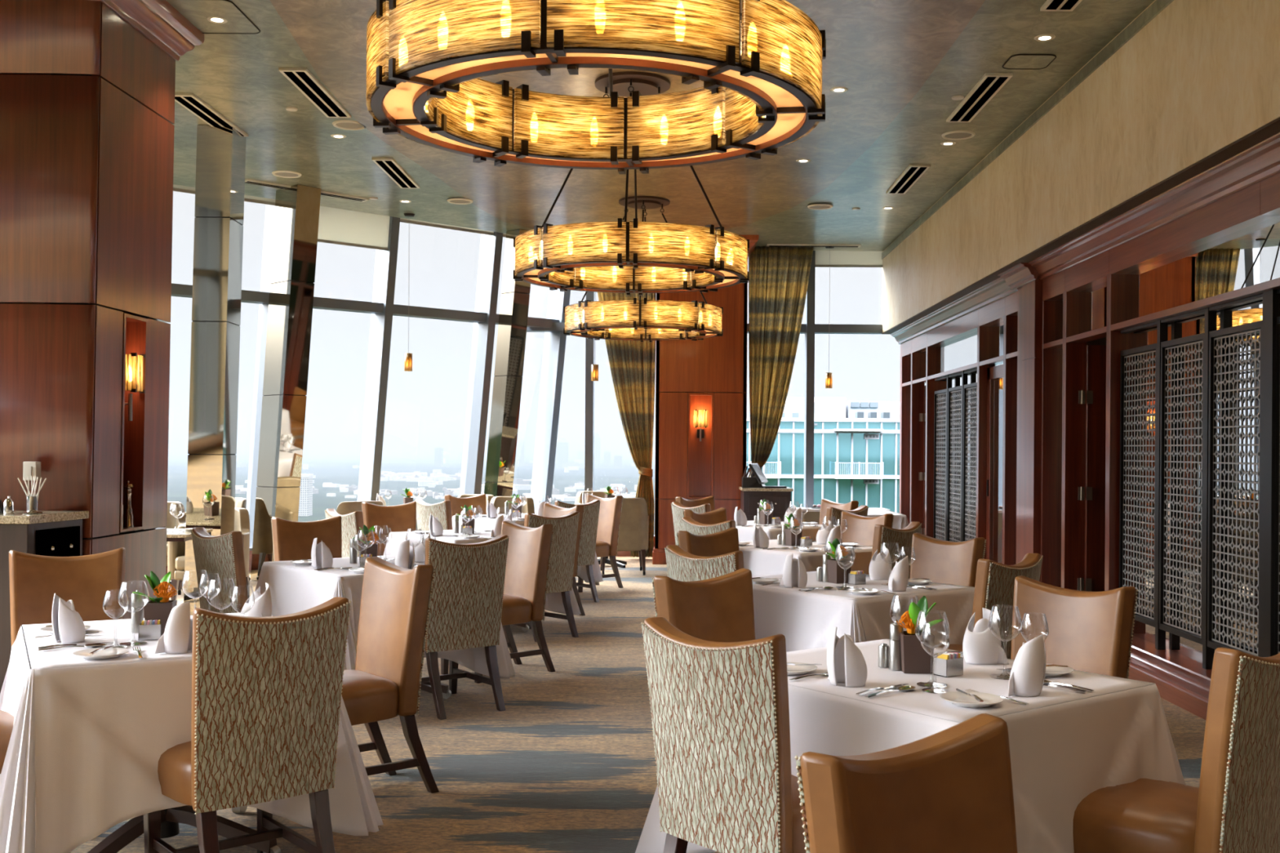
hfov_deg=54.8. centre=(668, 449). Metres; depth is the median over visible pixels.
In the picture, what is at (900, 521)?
tablecloth
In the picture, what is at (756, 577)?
butter knife
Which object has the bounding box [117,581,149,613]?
bowl
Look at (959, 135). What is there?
grille
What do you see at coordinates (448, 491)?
building
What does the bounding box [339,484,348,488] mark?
building
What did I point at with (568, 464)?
building
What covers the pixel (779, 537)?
salt shaker
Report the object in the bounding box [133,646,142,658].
fork
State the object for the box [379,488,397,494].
building
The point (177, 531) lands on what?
water goblet
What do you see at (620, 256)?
ring chandelier
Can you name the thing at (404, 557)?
folded napkin
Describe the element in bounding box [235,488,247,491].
building
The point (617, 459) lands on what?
skyscraper
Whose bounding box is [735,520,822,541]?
tablecloth
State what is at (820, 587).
knife
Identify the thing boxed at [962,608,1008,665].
folded napkin
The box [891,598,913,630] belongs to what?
wine glass
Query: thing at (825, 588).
spoon
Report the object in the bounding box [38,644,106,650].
knife
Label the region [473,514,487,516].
bread plate
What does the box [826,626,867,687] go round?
folded napkin
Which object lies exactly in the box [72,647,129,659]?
bread plate
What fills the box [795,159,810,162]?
recessed light
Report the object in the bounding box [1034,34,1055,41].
recessed light
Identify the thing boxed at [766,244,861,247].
ceiling vent
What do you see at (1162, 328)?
screen
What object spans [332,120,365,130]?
ceiling speaker
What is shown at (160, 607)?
flower vase
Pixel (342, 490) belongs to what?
building
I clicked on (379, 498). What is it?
folded napkin
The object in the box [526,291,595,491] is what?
window
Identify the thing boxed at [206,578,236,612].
water goblet
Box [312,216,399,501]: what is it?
window
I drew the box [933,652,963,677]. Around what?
caddy
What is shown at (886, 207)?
recessed light
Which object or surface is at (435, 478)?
building
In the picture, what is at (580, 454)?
skyscraper
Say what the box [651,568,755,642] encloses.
dining chair
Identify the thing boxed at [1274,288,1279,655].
screen
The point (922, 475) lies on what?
door
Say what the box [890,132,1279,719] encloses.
wall
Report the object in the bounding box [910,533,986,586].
dining chair
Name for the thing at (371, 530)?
bowl
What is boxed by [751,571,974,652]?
tablecloth
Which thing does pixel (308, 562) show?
bread plate
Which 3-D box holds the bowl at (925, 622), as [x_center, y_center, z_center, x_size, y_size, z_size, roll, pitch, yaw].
[0.742,0.531,3.435,0.080,0.095,0.080,0,0,0]
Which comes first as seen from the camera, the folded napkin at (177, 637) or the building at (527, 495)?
the folded napkin at (177, 637)
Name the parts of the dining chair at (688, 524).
beaded trim, backrest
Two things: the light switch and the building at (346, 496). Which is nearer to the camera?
the light switch
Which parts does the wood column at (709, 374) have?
panel, panel, niche frame, panel, panel, crown moulding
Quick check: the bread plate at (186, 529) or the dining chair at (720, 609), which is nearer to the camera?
the dining chair at (720, 609)
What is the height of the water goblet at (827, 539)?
0.210 m
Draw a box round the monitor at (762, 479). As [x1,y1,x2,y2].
[748,462,768,488]
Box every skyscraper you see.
[434,447,443,466]
[516,440,524,463]
[555,437,568,466]
[577,451,582,459]
[613,455,622,468]
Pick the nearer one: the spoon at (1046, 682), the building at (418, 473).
the spoon at (1046, 682)
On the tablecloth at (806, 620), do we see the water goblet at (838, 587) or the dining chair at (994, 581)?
the water goblet at (838, 587)
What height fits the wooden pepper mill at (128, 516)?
0.278 m
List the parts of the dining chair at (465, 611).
leg, leg, backrest, beaded trim, panel, leg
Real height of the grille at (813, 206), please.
0.001 m
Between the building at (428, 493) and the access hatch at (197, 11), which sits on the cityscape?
the building at (428, 493)
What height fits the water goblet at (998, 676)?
0.210 m
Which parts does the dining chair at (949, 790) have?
beaded trim, panel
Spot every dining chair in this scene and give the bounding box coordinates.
[0,710,14,773]
[8,547,125,647]
[143,596,351,852]
[191,527,248,613]
[271,515,342,561]
[324,508,365,557]
[341,556,439,793]
[361,501,416,555]
[413,498,452,530]
[420,534,509,719]
[440,520,555,683]
[444,493,486,517]
[521,511,579,642]
[542,502,585,615]
[555,499,600,602]
[575,494,623,592]
[640,617,805,852]
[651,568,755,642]
[664,545,755,639]
[671,502,711,545]
[675,495,715,511]
[676,527,739,556]
[680,516,735,535]
[682,507,727,524]
[795,713,1017,852]
[819,498,858,524]
[825,505,868,528]
[840,511,893,546]
[871,521,921,578]
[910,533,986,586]
[933,553,1043,659]
[1010,575,1137,679]
[1072,647,1279,852]
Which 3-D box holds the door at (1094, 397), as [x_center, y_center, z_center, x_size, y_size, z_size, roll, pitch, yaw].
[3.594,0.313,9.460,0.901,2.222,0.100,0,0,0]
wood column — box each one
[0,0,204,619]
[652,234,759,564]
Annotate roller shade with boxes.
[173,184,275,205]
[317,205,390,250]
[400,217,493,235]
[815,250,882,267]
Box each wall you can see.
[881,0,1279,333]
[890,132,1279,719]
[1086,337,1106,345]
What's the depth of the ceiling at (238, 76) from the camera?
10.14 m
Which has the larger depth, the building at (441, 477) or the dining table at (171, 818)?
the building at (441, 477)
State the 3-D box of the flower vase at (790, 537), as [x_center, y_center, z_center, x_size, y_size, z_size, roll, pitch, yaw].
[0.861,0.561,8.633,0.146,0.227,0.135,0,0,-30]
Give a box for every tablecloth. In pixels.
[0,613,383,852]
[254,555,515,678]
[383,528,581,615]
[452,513,603,582]
[635,639,1185,852]
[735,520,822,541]
[738,539,872,576]
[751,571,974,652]
[867,509,908,528]
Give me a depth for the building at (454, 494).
2924.61 m
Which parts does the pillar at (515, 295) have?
mirror panel, mirror panel, mirror panel, mirror panel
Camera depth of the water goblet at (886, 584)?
6.13 m
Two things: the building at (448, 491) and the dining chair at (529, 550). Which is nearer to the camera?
the dining chair at (529, 550)
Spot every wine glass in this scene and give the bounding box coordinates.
[102,589,128,648]
[198,573,221,599]
[230,585,254,615]
[352,534,367,568]
[378,528,392,560]
[790,520,801,549]
[836,549,853,590]
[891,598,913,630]
[899,546,915,585]
[920,622,949,693]
[1020,613,1048,679]
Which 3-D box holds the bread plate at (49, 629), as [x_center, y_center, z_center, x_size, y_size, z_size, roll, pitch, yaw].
[-2.155,0.646,4.408,0.164,0.016,0.164,0,0,-29]
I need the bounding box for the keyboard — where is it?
[763,485,786,488]
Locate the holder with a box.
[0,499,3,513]
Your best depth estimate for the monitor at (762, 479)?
14.43 m
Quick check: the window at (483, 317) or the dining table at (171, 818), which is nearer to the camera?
the dining table at (171, 818)
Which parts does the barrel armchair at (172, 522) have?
leg, arm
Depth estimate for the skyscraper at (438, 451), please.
7000.38 m
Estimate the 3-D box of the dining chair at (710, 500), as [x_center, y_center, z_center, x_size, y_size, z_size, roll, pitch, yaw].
[0.419,0.951,12.309,0.485,0.944,0.646,0,0,-40]
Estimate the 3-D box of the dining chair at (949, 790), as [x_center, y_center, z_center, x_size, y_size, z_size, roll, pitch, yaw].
[0.555,0.952,1.895,0.485,0.944,0.646,0,0,-40]
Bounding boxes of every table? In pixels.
[87,805,280,852]
[166,528,212,541]
[423,682,451,698]
[513,623,528,631]
[576,502,626,568]
[812,685,1146,716]
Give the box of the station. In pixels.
[738,486,793,521]
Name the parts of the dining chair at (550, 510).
backrest, leg, panel, beaded trim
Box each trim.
[881,0,1173,258]
[881,116,1279,334]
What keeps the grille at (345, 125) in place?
attached to the ceiling speaker at (341, 124)
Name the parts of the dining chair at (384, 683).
seat, leg, backrest, leg, panel, beaded trim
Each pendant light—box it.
[404,213,415,371]
[591,292,598,381]
[825,247,834,388]
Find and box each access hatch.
[166,0,260,34]
[1002,53,1056,69]
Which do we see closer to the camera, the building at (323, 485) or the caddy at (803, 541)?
the caddy at (803, 541)
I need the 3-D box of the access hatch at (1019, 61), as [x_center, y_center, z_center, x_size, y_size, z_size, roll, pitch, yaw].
[2.428,-2.611,8.310,0.309,0.009,0.309,0,0,0]
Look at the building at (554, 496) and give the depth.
2765.59 m
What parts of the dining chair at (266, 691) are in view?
leg, seat, leg, leg, backrest, beaded trim, panel, leg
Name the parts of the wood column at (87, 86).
panel, panel, panel, panel, panel, panel, panel, niche frame, panel, crown moulding, panel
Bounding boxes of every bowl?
[102,589,128,619]
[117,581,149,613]
[352,534,367,551]
[356,529,374,548]
[373,525,389,543]
[405,528,422,546]
[835,544,854,566]
[836,549,853,569]
[880,542,900,564]
[891,598,913,619]
[899,546,915,565]
[915,610,950,648]
[920,622,949,657]
[988,605,1022,641]
[1020,613,1048,641]
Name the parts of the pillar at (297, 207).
mirror panel, mirror panel, mirror panel, mirror panel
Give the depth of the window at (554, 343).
16.52 m
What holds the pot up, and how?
on the base cabinet
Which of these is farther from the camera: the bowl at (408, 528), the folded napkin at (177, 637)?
the bowl at (408, 528)
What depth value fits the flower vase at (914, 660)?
3.70 m
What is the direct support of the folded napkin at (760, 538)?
on the tablecloth at (761, 562)
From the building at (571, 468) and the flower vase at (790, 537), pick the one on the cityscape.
the building at (571, 468)
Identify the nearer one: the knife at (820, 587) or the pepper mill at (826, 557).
the knife at (820, 587)
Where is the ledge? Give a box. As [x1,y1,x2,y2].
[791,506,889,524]
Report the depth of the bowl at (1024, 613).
3.63 m
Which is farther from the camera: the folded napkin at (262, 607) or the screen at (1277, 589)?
the screen at (1277, 589)
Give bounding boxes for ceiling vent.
[174,93,248,137]
[244,178,368,201]
[278,67,351,117]
[372,157,419,188]
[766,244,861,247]
[886,164,930,194]
[946,72,1013,122]
[1040,0,1082,11]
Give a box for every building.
[235,488,245,493]
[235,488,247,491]
[238,461,245,466]
[297,474,313,515]
[302,464,308,469]
[312,487,318,493]
[322,484,340,487]
[326,493,335,496]
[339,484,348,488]
[339,488,348,492]
[344,486,356,491]
[344,495,356,498]
[352,465,359,468]
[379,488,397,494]
[380,477,387,480]
[389,475,396,480]
[393,478,406,480]
[397,472,422,475]
[397,473,415,476]
[406,477,426,481]
[417,480,435,486]
[420,491,438,496]
[428,483,434,487]
[431,476,451,480]
[432,469,441,472]
[432,491,439,497]
[433,476,439,480]
[435,481,443,484]
[435,495,442,498]
[439,475,447,480]
[444,488,453,496]
[446,488,459,493]
[447,475,460,479]
[452,492,458,496]
[512,479,528,484]
[512,489,517,494]
[513,484,531,489]
[515,463,533,466]
[522,493,530,497]
[551,488,559,494]
[551,494,567,499]
[560,497,575,501]
[561,462,584,467]
[564,467,568,472]
[564,487,576,492]
[568,466,578,470]
[573,459,583,463]
[573,486,584,488]
[574,483,582,486]
[600,488,619,491]
[610,484,622,487]
[617,484,625,488]
[623,495,635,497]
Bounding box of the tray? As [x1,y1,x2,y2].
[811,504,820,508]
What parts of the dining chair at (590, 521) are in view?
backrest, beaded trim, panel, leg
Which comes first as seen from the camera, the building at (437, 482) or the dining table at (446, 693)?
the dining table at (446, 693)
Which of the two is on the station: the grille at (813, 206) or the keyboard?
the keyboard
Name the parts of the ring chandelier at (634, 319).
glass panel, glass panel, rod, glass panel, glass panel, rod, glass panel, glass panel, rod, glass panel, glass panel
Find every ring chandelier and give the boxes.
[366,0,826,173]
[513,71,749,295]
[563,195,723,342]
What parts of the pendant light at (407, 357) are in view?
cord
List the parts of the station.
door, drawer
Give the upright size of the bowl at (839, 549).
0.095 m
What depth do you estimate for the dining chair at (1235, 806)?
3.05 m
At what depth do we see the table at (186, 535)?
9.46 m
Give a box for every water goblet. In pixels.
[117,581,149,645]
[168,503,182,529]
[171,505,185,532]
[181,569,208,608]
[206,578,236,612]
[356,529,374,568]
[373,525,389,561]
[405,528,422,566]
[789,516,803,548]
[822,515,836,546]
[824,538,843,559]
[835,544,854,588]
[880,542,900,586]
[889,594,918,628]
[915,610,950,688]
[988,605,1022,679]
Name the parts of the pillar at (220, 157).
mirror panel, mirror panel, mirror panel, mirror panel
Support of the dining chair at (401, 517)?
on the floor
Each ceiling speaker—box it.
[271,170,301,177]
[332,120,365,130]
[446,198,473,204]
[807,204,833,209]
[941,130,975,140]
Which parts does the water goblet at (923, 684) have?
stem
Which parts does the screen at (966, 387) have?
head rail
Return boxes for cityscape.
[167,451,655,535]
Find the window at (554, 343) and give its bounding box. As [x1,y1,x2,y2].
[495,287,570,513]
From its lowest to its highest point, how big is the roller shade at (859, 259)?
0.710 m
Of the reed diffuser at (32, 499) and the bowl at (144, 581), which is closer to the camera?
the bowl at (144, 581)
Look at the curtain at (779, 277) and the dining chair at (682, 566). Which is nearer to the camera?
the dining chair at (682, 566)
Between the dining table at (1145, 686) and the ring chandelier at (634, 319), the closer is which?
the dining table at (1145, 686)
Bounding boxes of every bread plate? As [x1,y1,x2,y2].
[40,624,90,634]
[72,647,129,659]
[182,528,192,531]
[290,560,311,564]
[348,568,364,573]
[411,530,430,533]
[458,534,480,538]
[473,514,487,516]
[512,517,524,519]
[738,542,750,546]
[751,577,778,583]
[767,524,782,528]
[786,662,817,675]
[795,547,820,551]
[801,522,817,524]
[840,542,860,546]
[845,588,880,595]
[907,578,932,584]
[939,691,1003,707]
[1044,663,1074,676]
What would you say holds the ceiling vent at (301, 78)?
in the ceiling at (238, 76)
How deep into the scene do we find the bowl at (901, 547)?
6.12 m
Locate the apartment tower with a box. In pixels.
[746,396,899,513]
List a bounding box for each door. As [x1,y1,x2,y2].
[919,385,925,534]
[986,364,1003,563]
[1077,345,1106,591]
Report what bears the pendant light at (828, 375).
hanging from the ceiling at (238, 76)
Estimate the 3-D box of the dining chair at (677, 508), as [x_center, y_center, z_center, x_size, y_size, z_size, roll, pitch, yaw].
[0.381,0.950,11.126,0.646,0.944,0.485,0,0,-38]
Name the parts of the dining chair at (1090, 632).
panel, beaded trim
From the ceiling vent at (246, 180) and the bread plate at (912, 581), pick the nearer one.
the bread plate at (912, 581)
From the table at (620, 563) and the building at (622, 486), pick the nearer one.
the table at (620, 563)
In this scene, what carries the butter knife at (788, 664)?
on the bread plate at (792, 669)
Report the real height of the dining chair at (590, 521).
0.944 m
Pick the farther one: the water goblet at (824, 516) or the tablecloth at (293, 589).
the water goblet at (824, 516)
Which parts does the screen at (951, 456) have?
frame, head rail, post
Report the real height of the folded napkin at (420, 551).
0.168 m
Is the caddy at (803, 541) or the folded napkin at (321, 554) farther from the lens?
the caddy at (803, 541)
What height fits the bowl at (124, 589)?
0.095 m
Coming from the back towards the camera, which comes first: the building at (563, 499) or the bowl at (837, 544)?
the building at (563, 499)
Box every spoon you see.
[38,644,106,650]
[316,567,352,570]
[804,586,833,591]
[864,685,915,697]
[906,584,937,590]
[933,650,960,655]
[1044,680,1093,691]
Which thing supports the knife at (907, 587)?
on the tablecloth at (806, 620)
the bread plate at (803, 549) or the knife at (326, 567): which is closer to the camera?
the knife at (326, 567)
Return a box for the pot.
[3,495,14,514]
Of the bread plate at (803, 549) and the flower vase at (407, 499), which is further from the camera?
the flower vase at (407, 499)
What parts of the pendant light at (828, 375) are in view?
cord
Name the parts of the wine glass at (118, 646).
stem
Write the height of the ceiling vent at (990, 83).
0.020 m
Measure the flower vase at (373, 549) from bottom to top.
0.227 m
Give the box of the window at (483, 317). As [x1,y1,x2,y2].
[392,231,502,495]
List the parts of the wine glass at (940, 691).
stem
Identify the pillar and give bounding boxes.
[183,124,246,615]
[250,184,320,581]
[484,228,530,497]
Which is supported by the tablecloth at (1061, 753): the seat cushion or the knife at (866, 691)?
the knife at (866, 691)
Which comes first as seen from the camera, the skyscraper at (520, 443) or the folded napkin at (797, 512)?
the folded napkin at (797, 512)
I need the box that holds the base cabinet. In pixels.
[0,510,88,693]
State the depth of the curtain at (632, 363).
15.89 m
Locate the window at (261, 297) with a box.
[171,204,275,551]
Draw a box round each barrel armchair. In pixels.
[165,501,186,595]
[167,507,249,599]
[185,497,250,581]
[317,501,382,520]
[457,493,493,503]
[490,496,534,514]
[574,491,615,504]
[600,497,648,575]
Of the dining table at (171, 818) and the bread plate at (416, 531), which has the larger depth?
the bread plate at (416, 531)
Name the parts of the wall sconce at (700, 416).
lamp shade, plate, arm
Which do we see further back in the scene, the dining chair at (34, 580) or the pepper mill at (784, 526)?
the pepper mill at (784, 526)
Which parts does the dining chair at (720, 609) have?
beaded trim, panel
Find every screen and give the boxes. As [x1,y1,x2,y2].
[933,375,951,541]
[946,372,967,542]
[962,368,977,542]
[1119,320,1168,649]
[1159,307,1217,669]
[1207,293,1263,657]
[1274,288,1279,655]
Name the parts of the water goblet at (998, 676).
stem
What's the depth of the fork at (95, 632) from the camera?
4.29 m
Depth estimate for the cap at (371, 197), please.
13.00 m
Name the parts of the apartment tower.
railing, railing, spandrel panel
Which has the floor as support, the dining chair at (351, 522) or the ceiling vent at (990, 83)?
the dining chair at (351, 522)
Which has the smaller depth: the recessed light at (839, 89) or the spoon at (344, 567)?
the spoon at (344, 567)
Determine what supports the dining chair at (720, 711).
on the floor
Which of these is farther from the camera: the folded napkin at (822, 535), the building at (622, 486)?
the building at (622, 486)
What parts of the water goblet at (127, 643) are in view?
stem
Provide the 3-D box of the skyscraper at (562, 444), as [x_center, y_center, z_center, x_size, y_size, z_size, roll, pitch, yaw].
[-657.442,19.441,7636.973,73.946,179.150,73.946,0,0,0]
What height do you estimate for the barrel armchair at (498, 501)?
0.870 m
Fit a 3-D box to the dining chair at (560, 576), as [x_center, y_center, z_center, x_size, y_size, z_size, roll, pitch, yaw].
[-1.039,0.941,9.382,0.485,0.944,0.646,0,0,-44]
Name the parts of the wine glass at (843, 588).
stem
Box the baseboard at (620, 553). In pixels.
[165,538,654,574]
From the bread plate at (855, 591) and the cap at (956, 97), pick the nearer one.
the bread plate at (855, 591)
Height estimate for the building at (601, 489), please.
10.475 m
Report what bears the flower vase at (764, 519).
on the tablecloth at (744, 533)
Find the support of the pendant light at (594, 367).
hanging from the ceiling at (238, 76)
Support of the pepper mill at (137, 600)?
on the tablecloth at (88, 740)
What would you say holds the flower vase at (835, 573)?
on the tablecloth at (806, 620)
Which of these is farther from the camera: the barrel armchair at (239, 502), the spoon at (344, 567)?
the barrel armchair at (239, 502)
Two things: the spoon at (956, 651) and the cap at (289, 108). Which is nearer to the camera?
the spoon at (956, 651)
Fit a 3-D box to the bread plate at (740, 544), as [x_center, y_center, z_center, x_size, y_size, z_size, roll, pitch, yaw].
[0.485,0.664,8.617,0.164,0.016,0.164,0,0,-38]
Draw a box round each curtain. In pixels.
[597,292,656,557]
[748,245,813,477]
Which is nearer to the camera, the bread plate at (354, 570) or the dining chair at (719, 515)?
the bread plate at (354, 570)
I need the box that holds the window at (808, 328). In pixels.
[746,250,815,507]
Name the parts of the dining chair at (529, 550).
leg, leg, leg, seat, backrest, leg, panel, beaded trim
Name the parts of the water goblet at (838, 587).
stem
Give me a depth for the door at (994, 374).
11.95 m
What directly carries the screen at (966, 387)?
attached to the wall at (1212, 238)
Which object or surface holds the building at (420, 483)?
on the cityscape
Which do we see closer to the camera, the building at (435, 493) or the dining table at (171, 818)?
the dining table at (171, 818)
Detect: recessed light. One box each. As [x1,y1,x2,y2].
[206,16,227,23]
[330,133,346,138]
[399,200,411,202]
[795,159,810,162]
[830,86,848,93]
[882,206,894,209]
[940,141,955,145]
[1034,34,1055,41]
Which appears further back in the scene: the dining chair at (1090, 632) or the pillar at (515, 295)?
the pillar at (515, 295)
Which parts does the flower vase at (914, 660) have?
stem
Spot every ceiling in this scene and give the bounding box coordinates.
[172,0,1154,251]
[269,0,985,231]
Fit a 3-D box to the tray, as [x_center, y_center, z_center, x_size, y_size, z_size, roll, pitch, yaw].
[1.975,0.742,16.000,0.240,0.050,0.120,0,0,0]
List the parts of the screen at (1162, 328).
frame, head rail, post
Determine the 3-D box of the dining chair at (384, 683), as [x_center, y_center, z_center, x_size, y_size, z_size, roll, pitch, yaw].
[-1.314,0.939,5.019,0.646,0.944,0.485,0,0,-41]
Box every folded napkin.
[51,593,85,643]
[154,600,195,653]
[240,582,271,617]
[311,537,333,568]
[376,493,386,506]
[391,539,414,569]
[413,533,431,562]
[429,513,443,535]
[486,500,497,518]
[490,514,504,537]
[503,511,512,521]
[534,501,545,516]
[582,490,587,504]
[733,506,746,525]
[752,523,768,548]
[779,553,807,587]
[784,504,796,523]
[792,507,802,526]
[816,520,831,544]
[826,524,840,550]
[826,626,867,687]
[868,546,892,580]
[888,555,908,591]
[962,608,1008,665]
[1008,634,1045,697]
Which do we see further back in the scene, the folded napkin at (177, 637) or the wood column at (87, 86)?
the wood column at (87, 86)
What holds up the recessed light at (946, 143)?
in the ceiling at (238, 76)
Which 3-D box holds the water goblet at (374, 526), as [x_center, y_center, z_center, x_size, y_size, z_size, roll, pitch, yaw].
[-1.688,0.552,7.226,0.098,0.210,0.098,0,0,0]
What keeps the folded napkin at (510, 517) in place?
on the tablecloth at (553, 602)
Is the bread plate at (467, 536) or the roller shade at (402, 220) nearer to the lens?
the bread plate at (467, 536)
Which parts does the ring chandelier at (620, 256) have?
glass panel, diffuser panel, diffuser panel, rod, glass panel, glass panel, glass panel, rod, rod, glass panel, glass panel, glass panel, rod, glass panel, diffuser panel, diffuser panel, glass panel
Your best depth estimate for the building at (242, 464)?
6844.90 m
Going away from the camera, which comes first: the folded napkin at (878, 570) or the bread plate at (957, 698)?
the bread plate at (957, 698)
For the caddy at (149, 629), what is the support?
on the tablecloth at (88, 740)
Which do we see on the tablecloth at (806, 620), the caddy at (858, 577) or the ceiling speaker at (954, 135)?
the caddy at (858, 577)
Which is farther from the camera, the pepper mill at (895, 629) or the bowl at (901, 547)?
the bowl at (901, 547)
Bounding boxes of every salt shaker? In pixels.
[754,515,757,523]
[777,534,782,544]
[816,566,822,581]
[878,643,889,667]
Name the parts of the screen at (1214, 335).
head rail, post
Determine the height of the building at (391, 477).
17.492 m
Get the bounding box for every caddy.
[137,619,162,640]
[359,554,373,566]
[462,525,472,534]
[511,510,519,517]
[770,516,781,524]
[799,536,812,546]
[848,570,866,584]
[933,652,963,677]
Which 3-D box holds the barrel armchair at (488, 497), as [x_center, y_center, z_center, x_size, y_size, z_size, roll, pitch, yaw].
[-2.356,0.969,14.352,0.591,0.870,0.604,0,0,20]
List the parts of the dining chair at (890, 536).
backrest, beaded trim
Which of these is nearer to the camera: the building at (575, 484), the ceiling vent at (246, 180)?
the ceiling vent at (246, 180)
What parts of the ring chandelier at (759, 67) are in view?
glass panel, diffuser panel, glass panel, glass panel, diffuser panel, glass panel, glass panel, diffuser panel, glass panel, diffuser panel, glass panel, rod, diffuser panel, glass panel, glass panel, glass panel, diffuser panel, glass panel, glass panel, diffuser panel, diffuser panel, glass panel, glass panel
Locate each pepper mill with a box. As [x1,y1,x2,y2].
[123,480,133,528]
[131,590,143,633]
[350,537,357,563]
[453,513,458,533]
[504,501,508,515]
[757,507,761,524]
[782,523,787,545]
[822,551,831,582]
[889,619,903,671]
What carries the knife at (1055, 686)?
on the tablecloth at (1061, 753)
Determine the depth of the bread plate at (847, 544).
8.58 m
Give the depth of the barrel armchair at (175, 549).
10.63 m
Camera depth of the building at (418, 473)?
4862.06 m
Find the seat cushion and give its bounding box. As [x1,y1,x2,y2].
[175,555,185,570]
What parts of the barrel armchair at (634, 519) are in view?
leg, leg, leg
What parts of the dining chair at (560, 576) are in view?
leg, backrest, beaded trim, panel, leg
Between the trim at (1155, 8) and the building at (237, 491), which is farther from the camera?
the building at (237, 491)
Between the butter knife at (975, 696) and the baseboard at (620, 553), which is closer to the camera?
the butter knife at (975, 696)
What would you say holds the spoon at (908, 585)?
on the tablecloth at (806, 620)
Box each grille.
[275,172,298,177]
[335,122,363,128]
[449,200,470,203]
[809,205,830,208]
[944,132,972,138]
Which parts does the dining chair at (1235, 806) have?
seat, backrest, beaded trim, panel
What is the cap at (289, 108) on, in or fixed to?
attached to the ceiling at (238, 76)
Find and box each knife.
[37,642,113,648]
[88,644,115,654]
[314,567,343,569]
[751,577,781,578]
[786,662,822,665]
[799,586,824,591]
[855,684,908,695]
[906,586,933,590]
[955,688,983,702]
[1043,684,1087,693]
[1045,664,1067,666]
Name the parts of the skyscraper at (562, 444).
stepped crown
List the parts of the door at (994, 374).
lock plate, glass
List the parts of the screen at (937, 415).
frame, head rail, post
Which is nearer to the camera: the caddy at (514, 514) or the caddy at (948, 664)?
the caddy at (948, 664)
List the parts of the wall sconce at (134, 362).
arm, lamp shade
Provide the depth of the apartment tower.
89.99 m
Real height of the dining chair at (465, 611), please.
0.944 m
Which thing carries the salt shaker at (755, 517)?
on the tablecloth at (744, 533)
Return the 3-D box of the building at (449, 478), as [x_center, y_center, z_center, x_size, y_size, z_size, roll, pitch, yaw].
[-785.552,102.486,4266.211,58.128,13.345,29.638,0,0,13]
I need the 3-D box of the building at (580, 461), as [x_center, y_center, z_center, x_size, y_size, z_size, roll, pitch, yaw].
[-655.352,92.258,9000.000,63.104,35.546,22.581,0,0,11]
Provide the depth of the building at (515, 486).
3380.21 m
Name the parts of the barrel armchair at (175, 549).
leg, arm, seat frame, leg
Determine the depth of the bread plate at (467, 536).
9.11 m
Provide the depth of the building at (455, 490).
3047.80 m
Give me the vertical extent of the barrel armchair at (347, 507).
0.870 m
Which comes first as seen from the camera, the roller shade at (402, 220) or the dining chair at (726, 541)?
the dining chair at (726, 541)
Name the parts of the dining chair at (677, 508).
backrest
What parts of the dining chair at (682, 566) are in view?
panel, beaded trim, backrest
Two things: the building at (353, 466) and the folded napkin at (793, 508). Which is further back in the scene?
the building at (353, 466)
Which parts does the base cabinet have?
drawer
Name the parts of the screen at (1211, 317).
frame, head rail, post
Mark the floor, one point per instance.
(568, 765)
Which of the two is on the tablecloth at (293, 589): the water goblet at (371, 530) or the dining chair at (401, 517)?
the water goblet at (371, 530)
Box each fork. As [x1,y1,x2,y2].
[35,631,98,637]
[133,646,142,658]
[788,672,828,680]
[964,688,1029,704]
[995,667,1011,671]
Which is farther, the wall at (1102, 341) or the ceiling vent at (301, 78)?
the wall at (1102, 341)
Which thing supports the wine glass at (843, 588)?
on the tablecloth at (806, 620)
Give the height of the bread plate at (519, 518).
0.016 m
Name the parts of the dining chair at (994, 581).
seat, backrest, panel, beaded trim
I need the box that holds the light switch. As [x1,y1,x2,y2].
[22,461,40,480]
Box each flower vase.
[132,571,177,634]
[352,524,379,556]
[402,488,413,504]
[457,504,475,533]
[507,493,521,516]
[604,485,614,497]
[759,498,773,524]
[784,513,802,546]
[826,538,851,583]
[897,595,944,673]
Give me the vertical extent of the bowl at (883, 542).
0.105 m
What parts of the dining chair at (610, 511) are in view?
leg, seat, backrest, leg, panel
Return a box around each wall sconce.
[124,352,146,421]
[693,408,708,441]
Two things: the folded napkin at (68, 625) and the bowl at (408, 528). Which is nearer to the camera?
the folded napkin at (68, 625)
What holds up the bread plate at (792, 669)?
on the tablecloth at (1061, 753)
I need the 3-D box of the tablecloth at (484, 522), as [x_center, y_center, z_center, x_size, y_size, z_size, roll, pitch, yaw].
[-1.473,0.963,11.990,1.190,0.607,1.364,0,0,-40]
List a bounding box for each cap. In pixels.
[285,106,297,111]
[368,196,377,199]
[951,95,964,100]
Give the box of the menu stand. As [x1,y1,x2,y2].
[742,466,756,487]
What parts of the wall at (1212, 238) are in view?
post, frieze panel, transom glass, post, frieze panel, transom glass, post, frieze panel, transom glass, glass, post, frieze panel, transom glass, post, frieze panel, transom glass, crown moulding, post, frieze panel, glass, post, crown moulding, frieze panel, transom rail, transom glass, post, moulding, frieze panel, glass, transom glass, frieze panel, post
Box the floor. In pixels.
[69,555,1205,852]

